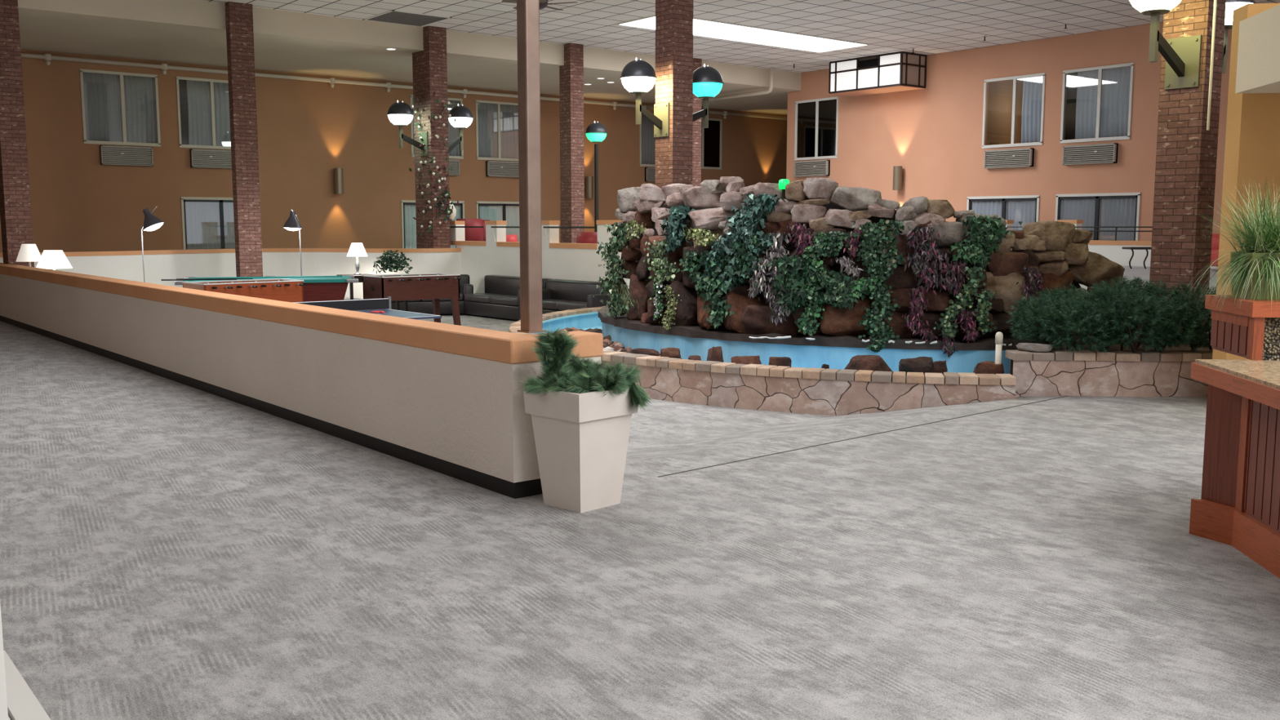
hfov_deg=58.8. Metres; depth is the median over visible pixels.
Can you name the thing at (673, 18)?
brick column
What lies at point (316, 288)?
pool table
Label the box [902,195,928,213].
rock
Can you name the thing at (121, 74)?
window
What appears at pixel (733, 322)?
rock
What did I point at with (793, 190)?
rock
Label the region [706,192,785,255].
trailing ivy
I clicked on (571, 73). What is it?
brick column
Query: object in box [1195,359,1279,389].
countertop
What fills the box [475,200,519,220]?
window
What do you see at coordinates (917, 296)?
trailing ivy
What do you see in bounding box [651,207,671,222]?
rock
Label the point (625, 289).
rock
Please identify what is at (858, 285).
trailing ivy
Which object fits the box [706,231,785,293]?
trailing ivy
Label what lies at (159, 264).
wall
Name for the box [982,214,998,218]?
rock
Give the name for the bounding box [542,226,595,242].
guard rail
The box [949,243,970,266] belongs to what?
rock
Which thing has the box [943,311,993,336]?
rock
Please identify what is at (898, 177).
wall sconce
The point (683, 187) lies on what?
rock
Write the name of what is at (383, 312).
paddle
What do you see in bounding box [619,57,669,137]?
wall lamp
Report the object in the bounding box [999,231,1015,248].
rock
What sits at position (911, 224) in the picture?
rock
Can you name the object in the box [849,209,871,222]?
rock
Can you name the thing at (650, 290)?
rock
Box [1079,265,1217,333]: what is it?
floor
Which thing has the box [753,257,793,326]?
trailing ivy
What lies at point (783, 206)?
rock
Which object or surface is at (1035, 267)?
rock
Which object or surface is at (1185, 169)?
brick column
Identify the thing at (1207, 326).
juniper shrub
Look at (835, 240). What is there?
trailing ivy
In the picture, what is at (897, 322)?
rock
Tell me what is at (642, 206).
rock
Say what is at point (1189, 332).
juniper shrub
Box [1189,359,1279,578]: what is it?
counter
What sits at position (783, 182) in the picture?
spotlight
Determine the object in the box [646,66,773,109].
pipe
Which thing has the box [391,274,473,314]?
leather sofa
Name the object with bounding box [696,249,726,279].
trailing ivy
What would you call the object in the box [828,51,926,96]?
lantern
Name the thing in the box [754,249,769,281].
rock
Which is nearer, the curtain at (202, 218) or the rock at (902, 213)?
the rock at (902, 213)
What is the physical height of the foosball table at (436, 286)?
0.938 m
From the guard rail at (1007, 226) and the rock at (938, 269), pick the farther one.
the guard rail at (1007, 226)
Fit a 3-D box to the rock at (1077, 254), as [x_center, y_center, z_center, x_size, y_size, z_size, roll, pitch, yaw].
[4.577,-1.130,12.057,0.355,0.267,0.287,2,7,19]
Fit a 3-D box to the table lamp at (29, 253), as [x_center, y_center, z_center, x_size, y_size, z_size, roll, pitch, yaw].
[-9.907,-1.429,18.461,0.400,0.908,0.400,-5,9,-38]
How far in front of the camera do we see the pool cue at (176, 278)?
18.78 m
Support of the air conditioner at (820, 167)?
attached to the wall at (934, 132)
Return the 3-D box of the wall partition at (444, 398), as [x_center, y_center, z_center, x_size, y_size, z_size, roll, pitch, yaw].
[-6.262,-0.400,13.956,0.664,1.190,18.472,-5,9,-38]
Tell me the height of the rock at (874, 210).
0.159 m
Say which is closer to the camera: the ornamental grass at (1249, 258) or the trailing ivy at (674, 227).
the ornamental grass at (1249, 258)
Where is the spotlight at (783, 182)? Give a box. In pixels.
[778,178,789,199]
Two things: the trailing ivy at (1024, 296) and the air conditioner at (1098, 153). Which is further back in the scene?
the air conditioner at (1098, 153)
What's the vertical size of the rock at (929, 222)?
0.188 m
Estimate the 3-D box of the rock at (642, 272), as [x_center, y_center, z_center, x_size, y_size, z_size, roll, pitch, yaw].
[0.068,-1.165,14.294,0.230,0.319,0.276,2,7,13]
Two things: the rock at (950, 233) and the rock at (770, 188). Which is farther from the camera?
the rock at (770, 188)
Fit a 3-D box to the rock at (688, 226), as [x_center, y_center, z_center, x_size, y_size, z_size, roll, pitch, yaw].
[0.514,-1.629,13.660,0.265,0.283,0.300,1,7,7]
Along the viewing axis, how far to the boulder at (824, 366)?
11.32 m
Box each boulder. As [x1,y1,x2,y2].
[629,348,660,355]
[660,347,680,358]
[688,355,701,360]
[706,346,724,362]
[730,355,761,364]
[768,356,791,367]
[821,364,829,368]
[844,355,893,374]
[898,356,933,377]
[931,360,947,375]
[973,360,1004,374]
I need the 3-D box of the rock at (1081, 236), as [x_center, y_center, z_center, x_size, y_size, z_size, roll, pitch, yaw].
[4.630,-1.312,12.053,0.315,0.159,0.199,3,7,23]
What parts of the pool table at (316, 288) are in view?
rail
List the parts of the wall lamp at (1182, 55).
stem, lamp shade, arm, wall plate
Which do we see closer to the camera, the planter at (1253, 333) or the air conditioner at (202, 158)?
the planter at (1253, 333)
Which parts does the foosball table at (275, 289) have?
rail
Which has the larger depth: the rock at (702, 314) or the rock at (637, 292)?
the rock at (637, 292)
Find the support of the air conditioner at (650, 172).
attached to the wall at (307, 130)
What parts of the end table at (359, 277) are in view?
leg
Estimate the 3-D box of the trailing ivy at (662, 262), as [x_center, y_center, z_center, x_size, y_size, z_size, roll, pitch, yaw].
[0.241,-1.170,13.660,0.250,0.565,0.918,-3,8,-26]
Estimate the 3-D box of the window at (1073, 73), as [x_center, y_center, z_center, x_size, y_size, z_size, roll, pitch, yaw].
[10.143,-5.518,24.663,0.945,1.900,1.780,-5,9,-38]
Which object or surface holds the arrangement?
in the square planter at (581, 440)
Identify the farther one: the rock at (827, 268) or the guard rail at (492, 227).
the guard rail at (492, 227)
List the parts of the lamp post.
post, lamp shade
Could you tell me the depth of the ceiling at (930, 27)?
22.93 m
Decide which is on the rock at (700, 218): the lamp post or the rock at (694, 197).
the rock at (694, 197)
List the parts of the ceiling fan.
blade, motor, blade, blade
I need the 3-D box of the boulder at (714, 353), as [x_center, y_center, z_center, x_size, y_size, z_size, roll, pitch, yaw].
[0.795,-0.023,11.952,0.185,0.259,0.203,0,7,4]
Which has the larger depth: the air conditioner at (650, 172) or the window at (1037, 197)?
the air conditioner at (650, 172)
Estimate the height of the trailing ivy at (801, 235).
0.363 m
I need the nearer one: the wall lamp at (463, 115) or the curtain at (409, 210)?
the wall lamp at (463, 115)
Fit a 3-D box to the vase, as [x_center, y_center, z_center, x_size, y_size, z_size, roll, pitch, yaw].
[-4.147,-3.246,24.784,0.280,0.420,0.280,-5,9,-38]
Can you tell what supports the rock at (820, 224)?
on the rock at (827, 260)
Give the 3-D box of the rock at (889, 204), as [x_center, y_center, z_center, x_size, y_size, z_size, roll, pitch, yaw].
[2.636,-1.660,12.132,0.268,0.123,0.161,1,7,7]
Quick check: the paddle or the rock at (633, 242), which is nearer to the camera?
the paddle
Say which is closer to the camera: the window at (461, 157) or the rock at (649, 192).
the rock at (649, 192)
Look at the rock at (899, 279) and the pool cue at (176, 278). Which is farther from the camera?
the pool cue at (176, 278)
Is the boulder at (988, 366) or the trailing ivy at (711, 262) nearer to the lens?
the boulder at (988, 366)
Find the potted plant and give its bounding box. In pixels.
[373,249,413,274]
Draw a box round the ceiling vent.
[363,9,451,26]
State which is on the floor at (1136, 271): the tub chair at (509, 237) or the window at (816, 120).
the tub chair at (509, 237)
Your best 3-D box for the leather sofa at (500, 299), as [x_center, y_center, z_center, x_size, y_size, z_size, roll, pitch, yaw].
[-2.584,-1.220,22.228,0.740,0.800,2.192,-5,9,-38]
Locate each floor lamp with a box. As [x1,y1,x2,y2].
[141,206,164,282]
[283,209,302,275]
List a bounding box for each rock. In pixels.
[611,260,639,279]
[612,278,627,316]
[614,208,625,220]
[617,186,639,212]
[617,221,639,241]
[617,239,629,252]
[621,245,641,261]
[622,211,635,224]
[626,274,650,319]
[629,239,640,248]
[634,196,666,213]
[635,211,653,231]
[635,255,653,279]
[639,183,666,203]
[640,235,649,257]
[640,311,648,323]
[642,228,654,236]
[645,280,671,297]
[647,297,669,324]
[648,235,683,261]
[648,260,660,279]
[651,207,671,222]
[654,219,669,235]
[661,183,684,196]
[665,259,682,283]
[666,192,684,206]
[668,280,703,325]
[680,184,693,196]
[681,245,722,288]
[682,186,727,208]
[683,230,694,246]
[684,216,692,231]
[688,207,740,230]
[692,229,723,248]
[697,293,725,329]
[700,179,726,193]
[707,259,759,287]
[715,283,764,298]
[718,220,730,230]
[720,176,743,186]
[720,191,749,210]
[722,227,733,235]
[722,291,764,333]
[725,181,745,191]
[739,184,755,203]
[741,302,798,335]
[753,182,782,199]
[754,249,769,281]
[755,222,762,231]
[760,222,777,234]
[764,233,791,249]
[764,280,771,306]
[765,212,791,222]
[768,198,799,213]
[777,218,794,227]
[777,222,794,236]
[785,180,808,201]
[786,245,805,258]
[790,302,821,335]
[791,203,826,223]
[797,198,831,205]
[803,177,838,199]
[807,226,848,267]
[808,217,835,231]
[815,263,831,302]
[819,297,874,336]
[824,208,855,229]
[830,186,881,211]
[841,227,883,263]
[846,263,872,298]
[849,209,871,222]
[853,297,871,315]
[854,218,871,230]
[866,204,895,217]
[875,199,900,209]
[883,311,914,338]
[884,264,919,288]
[885,288,951,311]
[894,205,916,221]
[895,220,916,235]
[895,233,916,257]
[898,255,912,265]
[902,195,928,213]
[907,311,943,339]
[911,211,946,227]
[916,220,931,231]
[920,263,946,289]
[925,199,955,218]
[932,221,971,248]
[935,247,952,263]
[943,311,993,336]
[947,271,968,293]
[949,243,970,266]
[950,288,989,311]
[953,209,974,217]
[955,213,982,227]
[968,264,987,289]
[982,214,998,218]
[983,271,1029,305]
[986,250,1028,275]
[986,298,1004,312]
[990,311,1026,333]
[995,244,1010,252]
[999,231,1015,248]
[1000,217,1006,227]
[1003,302,1023,312]
[1010,230,1024,239]
[1010,237,1045,251]
[1021,248,1039,266]
[1022,220,1075,251]
[1023,266,1039,285]
[1024,234,1039,240]
[1026,286,1046,298]
[1035,250,1066,262]
[1037,261,1068,275]
[1040,271,1073,293]
[1062,242,1088,265]
[1066,250,1124,293]
[1071,229,1092,243]
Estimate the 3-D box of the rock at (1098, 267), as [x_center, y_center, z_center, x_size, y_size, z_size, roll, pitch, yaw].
[4.851,-0.946,12.155,0.625,0.506,0.434,3,7,23]
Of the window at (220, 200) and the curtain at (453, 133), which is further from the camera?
the curtain at (453, 133)
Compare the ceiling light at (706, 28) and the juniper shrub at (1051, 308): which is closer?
the juniper shrub at (1051, 308)
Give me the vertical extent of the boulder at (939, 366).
0.190 m
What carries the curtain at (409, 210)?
in the wall at (307, 130)
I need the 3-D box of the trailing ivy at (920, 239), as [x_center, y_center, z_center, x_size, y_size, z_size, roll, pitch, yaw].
[2.967,-1.073,11.853,0.576,0.648,0.293,2,7,18]
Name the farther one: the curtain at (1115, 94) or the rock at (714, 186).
the curtain at (1115, 94)
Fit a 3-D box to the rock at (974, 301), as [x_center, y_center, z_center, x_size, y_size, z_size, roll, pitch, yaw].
[3.460,-0.598,11.997,0.464,0.324,0.343,1,7,16]
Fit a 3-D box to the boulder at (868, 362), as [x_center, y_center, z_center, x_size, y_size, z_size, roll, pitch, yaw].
[2.261,0.087,11.207,0.480,0.269,0.298,1,7,11]
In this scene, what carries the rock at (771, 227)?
on the rock at (787, 245)
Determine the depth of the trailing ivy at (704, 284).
12.89 m
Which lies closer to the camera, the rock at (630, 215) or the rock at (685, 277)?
the rock at (685, 277)
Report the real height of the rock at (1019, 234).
0.087 m
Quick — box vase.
[449,201,456,221]
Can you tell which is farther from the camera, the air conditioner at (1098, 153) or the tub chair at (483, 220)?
the tub chair at (483, 220)
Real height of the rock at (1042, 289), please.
0.228 m
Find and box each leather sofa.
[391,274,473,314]
[464,275,551,319]
[542,279,611,314]
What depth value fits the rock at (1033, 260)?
11.88 m
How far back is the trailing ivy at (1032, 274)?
11.72 m
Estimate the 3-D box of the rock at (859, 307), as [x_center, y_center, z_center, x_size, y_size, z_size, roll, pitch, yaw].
[2.385,-0.583,12.188,0.210,0.208,0.230,1,7,12]
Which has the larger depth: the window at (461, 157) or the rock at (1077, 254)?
the window at (461, 157)
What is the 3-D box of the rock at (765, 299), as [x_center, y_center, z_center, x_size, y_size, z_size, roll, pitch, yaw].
[1.651,-0.734,12.585,0.556,0.305,0.366,1,7,7]
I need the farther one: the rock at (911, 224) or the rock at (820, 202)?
the rock at (820, 202)
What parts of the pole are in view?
foot plate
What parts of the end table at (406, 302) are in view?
leg, leg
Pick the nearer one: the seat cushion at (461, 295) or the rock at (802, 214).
the rock at (802, 214)
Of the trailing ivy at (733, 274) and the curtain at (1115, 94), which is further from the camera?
the curtain at (1115, 94)
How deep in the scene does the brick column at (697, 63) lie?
28.45 m
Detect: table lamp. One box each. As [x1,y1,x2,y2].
[16,244,40,266]
[35,250,72,270]
[346,243,367,275]
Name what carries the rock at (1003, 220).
on the rock at (1010, 240)
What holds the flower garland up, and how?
attached to the brick column at (429, 68)
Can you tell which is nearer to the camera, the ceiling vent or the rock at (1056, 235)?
the rock at (1056, 235)
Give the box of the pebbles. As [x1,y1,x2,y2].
[557,327,701,360]
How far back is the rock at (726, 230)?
12.95 m
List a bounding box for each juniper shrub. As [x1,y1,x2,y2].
[1005,281,1124,354]
[1057,275,1182,353]
[1120,278,1207,351]
[1164,280,1216,352]
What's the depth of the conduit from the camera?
11.03 m
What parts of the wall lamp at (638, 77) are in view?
lamp shade, stem, arm, wall plate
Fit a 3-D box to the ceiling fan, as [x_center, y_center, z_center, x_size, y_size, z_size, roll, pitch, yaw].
[-1.677,-6.036,18.530,1.225,0.600,1.195,-5,9,-38]
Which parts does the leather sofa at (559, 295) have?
armrest, backrest, armrest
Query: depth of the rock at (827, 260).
12.25 m
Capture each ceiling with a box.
[17,0,801,115]
[198,0,1279,72]
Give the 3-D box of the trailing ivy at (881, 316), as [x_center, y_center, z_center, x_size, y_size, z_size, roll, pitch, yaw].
[2.502,-0.460,11.920,0.140,0.212,0.197,0,7,2]
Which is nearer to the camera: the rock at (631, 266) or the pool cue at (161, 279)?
the rock at (631, 266)
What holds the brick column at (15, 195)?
on the floor at (170, 549)
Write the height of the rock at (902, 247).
0.274 m
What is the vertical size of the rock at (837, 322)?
0.455 m
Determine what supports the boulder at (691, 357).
in the pond
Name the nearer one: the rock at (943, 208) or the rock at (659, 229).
the rock at (943, 208)
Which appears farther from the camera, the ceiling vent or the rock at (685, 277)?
the ceiling vent
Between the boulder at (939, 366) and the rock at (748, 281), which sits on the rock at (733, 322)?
the rock at (748, 281)
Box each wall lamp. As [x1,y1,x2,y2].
[386,100,428,155]
[448,103,473,152]
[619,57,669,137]
[693,64,724,128]
[1128,0,1201,89]
[1222,0,1255,73]
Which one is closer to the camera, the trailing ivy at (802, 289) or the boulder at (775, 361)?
the boulder at (775, 361)
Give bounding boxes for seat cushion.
[391,299,420,302]
[420,293,463,301]
[464,293,509,302]
[489,295,518,306]
[542,298,576,310]
[557,301,586,310]
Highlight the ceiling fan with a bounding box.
[502,0,577,10]
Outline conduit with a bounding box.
[1206,0,1217,130]
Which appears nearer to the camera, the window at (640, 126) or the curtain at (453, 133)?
the curtain at (453, 133)
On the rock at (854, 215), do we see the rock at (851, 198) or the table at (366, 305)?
the rock at (851, 198)
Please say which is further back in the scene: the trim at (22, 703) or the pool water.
the pool water
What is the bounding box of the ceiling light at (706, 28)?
[616,14,869,53]
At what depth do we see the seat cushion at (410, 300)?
22.59 m
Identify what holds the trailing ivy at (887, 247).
attached to the rock at (899, 279)
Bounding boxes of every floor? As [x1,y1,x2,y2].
[0,297,1279,719]
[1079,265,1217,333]
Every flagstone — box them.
[1015,342,1052,351]
[1053,342,1066,350]
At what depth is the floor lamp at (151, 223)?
18.30 m
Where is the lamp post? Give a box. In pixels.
[585,120,607,231]
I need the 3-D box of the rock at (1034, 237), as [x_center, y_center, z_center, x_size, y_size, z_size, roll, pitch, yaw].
[4.111,-1.256,11.958,0.180,0.134,0.144,3,8,26]
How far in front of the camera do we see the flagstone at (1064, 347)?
10.76 m
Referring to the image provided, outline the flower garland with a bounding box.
[408,91,458,238]
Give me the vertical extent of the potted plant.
0.763 m
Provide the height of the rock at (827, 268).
0.468 m
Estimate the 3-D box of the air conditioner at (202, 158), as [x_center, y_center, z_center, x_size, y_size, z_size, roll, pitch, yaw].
[-9.838,-4.649,26.287,1.080,0.410,0.154,-5,9,-38]
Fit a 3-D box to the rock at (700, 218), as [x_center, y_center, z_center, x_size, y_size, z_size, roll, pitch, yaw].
[0.889,-1.663,13.265,0.663,0.291,0.400,0,7,2]
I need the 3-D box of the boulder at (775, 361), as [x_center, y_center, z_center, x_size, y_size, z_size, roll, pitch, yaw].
[1.425,0.044,11.561,0.233,0.148,0.163,1,7,7]
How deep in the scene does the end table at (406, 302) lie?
21.40 m
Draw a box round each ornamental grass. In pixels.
[1175,173,1279,313]
[1230,251,1279,299]
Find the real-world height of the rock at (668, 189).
0.176 m
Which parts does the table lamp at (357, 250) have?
lamp shade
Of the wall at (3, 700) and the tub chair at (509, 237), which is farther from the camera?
the tub chair at (509, 237)
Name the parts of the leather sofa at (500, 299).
backrest, armrest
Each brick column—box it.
[0,0,34,266]
[225,1,262,276]
[412,26,450,248]
[559,43,584,243]
[655,0,693,204]
[692,57,702,186]
[1149,0,1226,346]
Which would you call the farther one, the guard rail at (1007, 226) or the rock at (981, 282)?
the guard rail at (1007, 226)
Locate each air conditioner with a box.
[99,145,153,166]
[189,149,231,168]
[448,159,459,175]
[485,160,519,177]
[644,167,655,181]
[794,160,830,177]
[983,147,1034,168]
[1062,142,1118,164]
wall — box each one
[0,48,786,253]
[0,248,461,298]
[0,603,8,719]
[449,220,630,293]
[786,22,1231,240]
[1005,219,1217,268]
[1212,3,1279,359]
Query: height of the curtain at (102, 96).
1.760 m
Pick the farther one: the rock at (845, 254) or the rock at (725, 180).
the rock at (725, 180)
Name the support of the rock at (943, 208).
on the rock at (929, 222)
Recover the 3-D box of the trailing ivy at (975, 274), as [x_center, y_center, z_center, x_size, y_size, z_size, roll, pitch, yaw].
[3.307,-0.591,11.763,0.574,0.762,0.229,-1,7,-12]
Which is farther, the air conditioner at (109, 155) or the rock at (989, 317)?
the air conditioner at (109, 155)
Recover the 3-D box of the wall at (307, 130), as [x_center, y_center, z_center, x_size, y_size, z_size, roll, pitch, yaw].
[-7.969,-4.209,28.000,41.000,5.530,0.120,-5,9,-38]
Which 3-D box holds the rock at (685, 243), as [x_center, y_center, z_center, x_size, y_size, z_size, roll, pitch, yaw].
[0.599,-1.409,13.486,0.202,0.270,0.210,0,7,4]
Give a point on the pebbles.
(608, 344)
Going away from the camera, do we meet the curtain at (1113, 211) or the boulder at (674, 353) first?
the boulder at (674, 353)
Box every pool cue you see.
[160,279,236,280]
[176,278,253,279]
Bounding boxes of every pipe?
[21,53,786,119]
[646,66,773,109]
[995,331,1003,364]
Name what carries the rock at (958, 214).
on the rock at (958, 220)
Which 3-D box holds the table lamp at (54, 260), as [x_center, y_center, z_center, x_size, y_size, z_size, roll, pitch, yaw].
[-9.363,-1.345,18.169,0.530,0.811,0.530,-5,9,-38]
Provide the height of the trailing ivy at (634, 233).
0.265 m
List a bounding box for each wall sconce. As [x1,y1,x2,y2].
[333,168,343,193]
[584,176,593,198]
[893,165,903,190]
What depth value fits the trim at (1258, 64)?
8.92 m
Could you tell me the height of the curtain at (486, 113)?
1.760 m
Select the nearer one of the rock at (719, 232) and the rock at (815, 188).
the rock at (815, 188)
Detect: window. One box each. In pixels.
[80,68,160,146]
[176,76,231,149]
[180,196,233,249]
[400,200,464,248]
[409,94,463,159]
[475,99,518,161]
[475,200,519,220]
[639,113,655,167]
[701,117,722,169]
[794,96,838,160]
[966,195,1039,222]
[982,72,1045,148]
[1054,192,1140,240]
[1059,62,1133,143]
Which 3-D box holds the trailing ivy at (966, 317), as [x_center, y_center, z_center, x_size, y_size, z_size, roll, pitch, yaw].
[3.393,-0.340,11.728,0.276,0.363,0.289,-1,7,-8]
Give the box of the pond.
[508,306,1016,415]
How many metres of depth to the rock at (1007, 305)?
11.86 m
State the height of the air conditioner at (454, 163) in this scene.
0.410 m
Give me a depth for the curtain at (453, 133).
30.19 m
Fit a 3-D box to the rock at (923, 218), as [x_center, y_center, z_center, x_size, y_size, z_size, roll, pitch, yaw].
[3.062,-1.477,12.050,0.352,0.211,0.232,2,7,14]
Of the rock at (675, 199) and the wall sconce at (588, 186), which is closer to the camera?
the rock at (675, 199)
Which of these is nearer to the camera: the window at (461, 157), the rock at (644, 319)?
the rock at (644, 319)
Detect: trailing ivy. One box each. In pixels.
[595,222,639,317]
[611,281,641,314]
[623,220,646,240]
[643,239,682,285]
[649,281,666,319]
[657,204,695,253]
[658,284,681,330]
[675,248,734,328]
[682,226,718,246]
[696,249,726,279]
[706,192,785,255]
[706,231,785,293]
[745,231,793,297]
[745,254,830,313]
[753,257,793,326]
[786,222,826,255]
[789,287,821,305]
[794,231,829,336]
[804,267,866,311]
[806,231,866,258]
[831,256,863,279]
[842,229,861,257]
[846,276,879,299]
[849,221,900,352]
[872,307,886,325]
[875,218,904,269]
[896,226,953,288]
[902,250,935,275]
[902,285,938,344]
[931,261,970,296]
[933,266,986,338]
[938,333,957,358]
[951,214,1022,268]
[951,309,980,342]
[970,288,996,334]
[1016,266,1044,299]
[1019,296,1037,315]
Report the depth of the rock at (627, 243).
15.17 m
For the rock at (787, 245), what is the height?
0.226 m
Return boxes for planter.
[523,385,638,513]
[1004,333,1213,397]
[1204,294,1279,359]
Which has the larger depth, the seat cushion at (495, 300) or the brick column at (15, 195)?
the seat cushion at (495, 300)
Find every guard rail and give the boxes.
[449,226,484,227]
[490,226,519,241]
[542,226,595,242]
[1006,226,1022,231]
[1075,226,1152,240]
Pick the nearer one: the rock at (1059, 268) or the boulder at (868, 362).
the boulder at (868, 362)
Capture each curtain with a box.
[82,71,157,143]
[185,201,235,249]
[186,80,231,146]
[404,204,460,248]
[412,97,460,155]
[477,102,518,158]
[479,205,519,242]
[641,115,655,164]
[971,200,1035,230]
[1021,75,1042,142]
[1060,197,1136,240]
[1075,66,1130,139]
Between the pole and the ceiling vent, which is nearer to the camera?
the pole
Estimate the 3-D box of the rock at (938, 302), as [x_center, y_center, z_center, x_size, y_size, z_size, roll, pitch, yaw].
[2.926,-0.646,12.123,0.805,0.284,0.452,2,7,16]
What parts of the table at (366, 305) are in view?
net post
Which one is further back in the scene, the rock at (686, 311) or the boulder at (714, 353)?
the rock at (686, 311)
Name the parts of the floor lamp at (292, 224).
lamp shade, bulb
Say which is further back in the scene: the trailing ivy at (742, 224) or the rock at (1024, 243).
the trailing ivy at (742, 224)
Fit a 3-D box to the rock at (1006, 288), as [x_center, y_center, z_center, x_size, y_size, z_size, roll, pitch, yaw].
[3.852,-0.772,12.003,0.504,0.349,0.384,4,8,17]
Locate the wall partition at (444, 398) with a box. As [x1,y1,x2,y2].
[0,262,603,498]
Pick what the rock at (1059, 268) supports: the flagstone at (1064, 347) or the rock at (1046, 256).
the rock at (1046, 256)
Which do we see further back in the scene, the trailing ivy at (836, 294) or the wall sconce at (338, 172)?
the wall sconce at (338, 172)
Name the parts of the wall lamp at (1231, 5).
stem, lamp shade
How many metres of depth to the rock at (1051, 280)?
11.91 m
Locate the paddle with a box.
[370,311,384,313]
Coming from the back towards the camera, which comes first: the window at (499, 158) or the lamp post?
the window at (499, 158)
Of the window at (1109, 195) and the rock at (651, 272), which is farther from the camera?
the window at (1109, 195)
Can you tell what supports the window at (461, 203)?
in the wall at (307, 130)
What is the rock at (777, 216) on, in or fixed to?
on the rock at (784, 228)
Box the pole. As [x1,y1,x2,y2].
[516,0,545,333]
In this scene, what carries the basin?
in the pond
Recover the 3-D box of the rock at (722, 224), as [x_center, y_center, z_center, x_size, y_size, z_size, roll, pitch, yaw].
[1.027,-1.551,13.037,0.265,0.128,0.160,1,7,6]
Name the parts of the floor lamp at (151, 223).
lamp shade, bulb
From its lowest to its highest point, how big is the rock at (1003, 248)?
0.104 m
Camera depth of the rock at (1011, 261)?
11.85 m
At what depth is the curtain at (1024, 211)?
26.21 m
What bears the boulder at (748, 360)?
in the pond
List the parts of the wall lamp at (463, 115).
arm, stem, lamp shade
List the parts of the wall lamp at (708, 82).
arm, stem, lamp shade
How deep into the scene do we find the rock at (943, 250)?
11.92 m
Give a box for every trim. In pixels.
[4,650,50,719]
[1235,4,1279,93]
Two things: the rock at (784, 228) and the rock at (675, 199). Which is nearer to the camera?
the rock at (784, 228)
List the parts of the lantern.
panel, panel, panel, panel, panel, panel, panel, panel, panel, panel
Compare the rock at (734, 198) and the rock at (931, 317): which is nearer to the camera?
the rock at (931, 317)
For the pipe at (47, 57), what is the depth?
27.45 m
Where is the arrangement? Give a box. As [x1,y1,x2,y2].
[517,326,652,409]
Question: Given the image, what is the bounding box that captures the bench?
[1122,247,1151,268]
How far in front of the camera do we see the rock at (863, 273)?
12.07 m
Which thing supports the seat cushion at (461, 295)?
on the leather sofa at (422, 306)
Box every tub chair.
[455,218,484,248]
[481,219,490,241]
[506,234,518,241]
[576,231,597,244]
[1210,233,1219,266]
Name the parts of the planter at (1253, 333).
panel, trim, rail, corner post, pebble panel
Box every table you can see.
[174,275,358,302]
[181,278,304,302]
[291,296,441,319]
[336,273,376,299]
[361,272,461,325]
[395,300,408,311]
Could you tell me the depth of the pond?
11.04 m
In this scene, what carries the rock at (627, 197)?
on the rock at (630, 215)
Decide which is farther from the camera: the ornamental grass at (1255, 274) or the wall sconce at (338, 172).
the wall sconce at (338, 172)
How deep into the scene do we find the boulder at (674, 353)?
12.26 m
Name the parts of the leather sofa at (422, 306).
backrest, armrest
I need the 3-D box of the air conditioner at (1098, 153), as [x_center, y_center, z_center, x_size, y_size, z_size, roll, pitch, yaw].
[9.712,-4.439,24.521,0.154,0.410,1.200,-5,9,-38]
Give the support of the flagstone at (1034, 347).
on the stone planter at (1117, 372)
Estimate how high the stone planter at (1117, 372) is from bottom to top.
0.667 m
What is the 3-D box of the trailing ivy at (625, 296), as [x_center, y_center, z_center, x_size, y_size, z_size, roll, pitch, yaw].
[-0.229,-0.771,14.544,0.259,0.470,1.411,-2,7,-14]
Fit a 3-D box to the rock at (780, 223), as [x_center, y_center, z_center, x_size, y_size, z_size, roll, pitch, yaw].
[1.627,-1.528,12.602,0.194,0.224,0.218,1,7,9]
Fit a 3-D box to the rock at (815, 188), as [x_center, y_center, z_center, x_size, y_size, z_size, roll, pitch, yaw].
[1.986,-1.872,12.443,0.394,0.252,0.277,2,7,9]
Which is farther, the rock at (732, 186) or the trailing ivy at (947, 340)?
the rock at (732, 186)
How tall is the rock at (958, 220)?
0.208 m
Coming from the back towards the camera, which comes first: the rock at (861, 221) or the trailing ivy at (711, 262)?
the trailing ivy at (711, 262)
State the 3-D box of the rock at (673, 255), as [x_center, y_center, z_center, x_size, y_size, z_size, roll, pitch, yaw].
[0.335,-1.352,13.904,0.484,0.356,0.394,0,7,4]
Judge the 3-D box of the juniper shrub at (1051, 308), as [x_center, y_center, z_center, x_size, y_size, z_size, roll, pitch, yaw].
[4.210,-0.406,10.999,1.334,0.683,1.228,-5,9,-38]
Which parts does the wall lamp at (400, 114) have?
lamp shade, stem, arm, wall plate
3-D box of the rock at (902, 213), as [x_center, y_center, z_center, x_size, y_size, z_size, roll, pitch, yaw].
[2.833,-1.553,12.083,0.235,0.171,0.185,1,7,8]
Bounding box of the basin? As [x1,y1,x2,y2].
[533,311,1000,385]
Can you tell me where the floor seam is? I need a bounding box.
[657,395,1067,476]
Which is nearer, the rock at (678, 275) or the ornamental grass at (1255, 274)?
the ornamental grass at (1255, 274)
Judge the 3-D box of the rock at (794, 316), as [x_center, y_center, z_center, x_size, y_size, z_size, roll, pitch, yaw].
[1.818,-0.473,12.503,0.425,0.436,0.451,-1,7,8]
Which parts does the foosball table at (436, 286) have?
rail, leg, leg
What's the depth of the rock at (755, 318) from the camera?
12.51 m

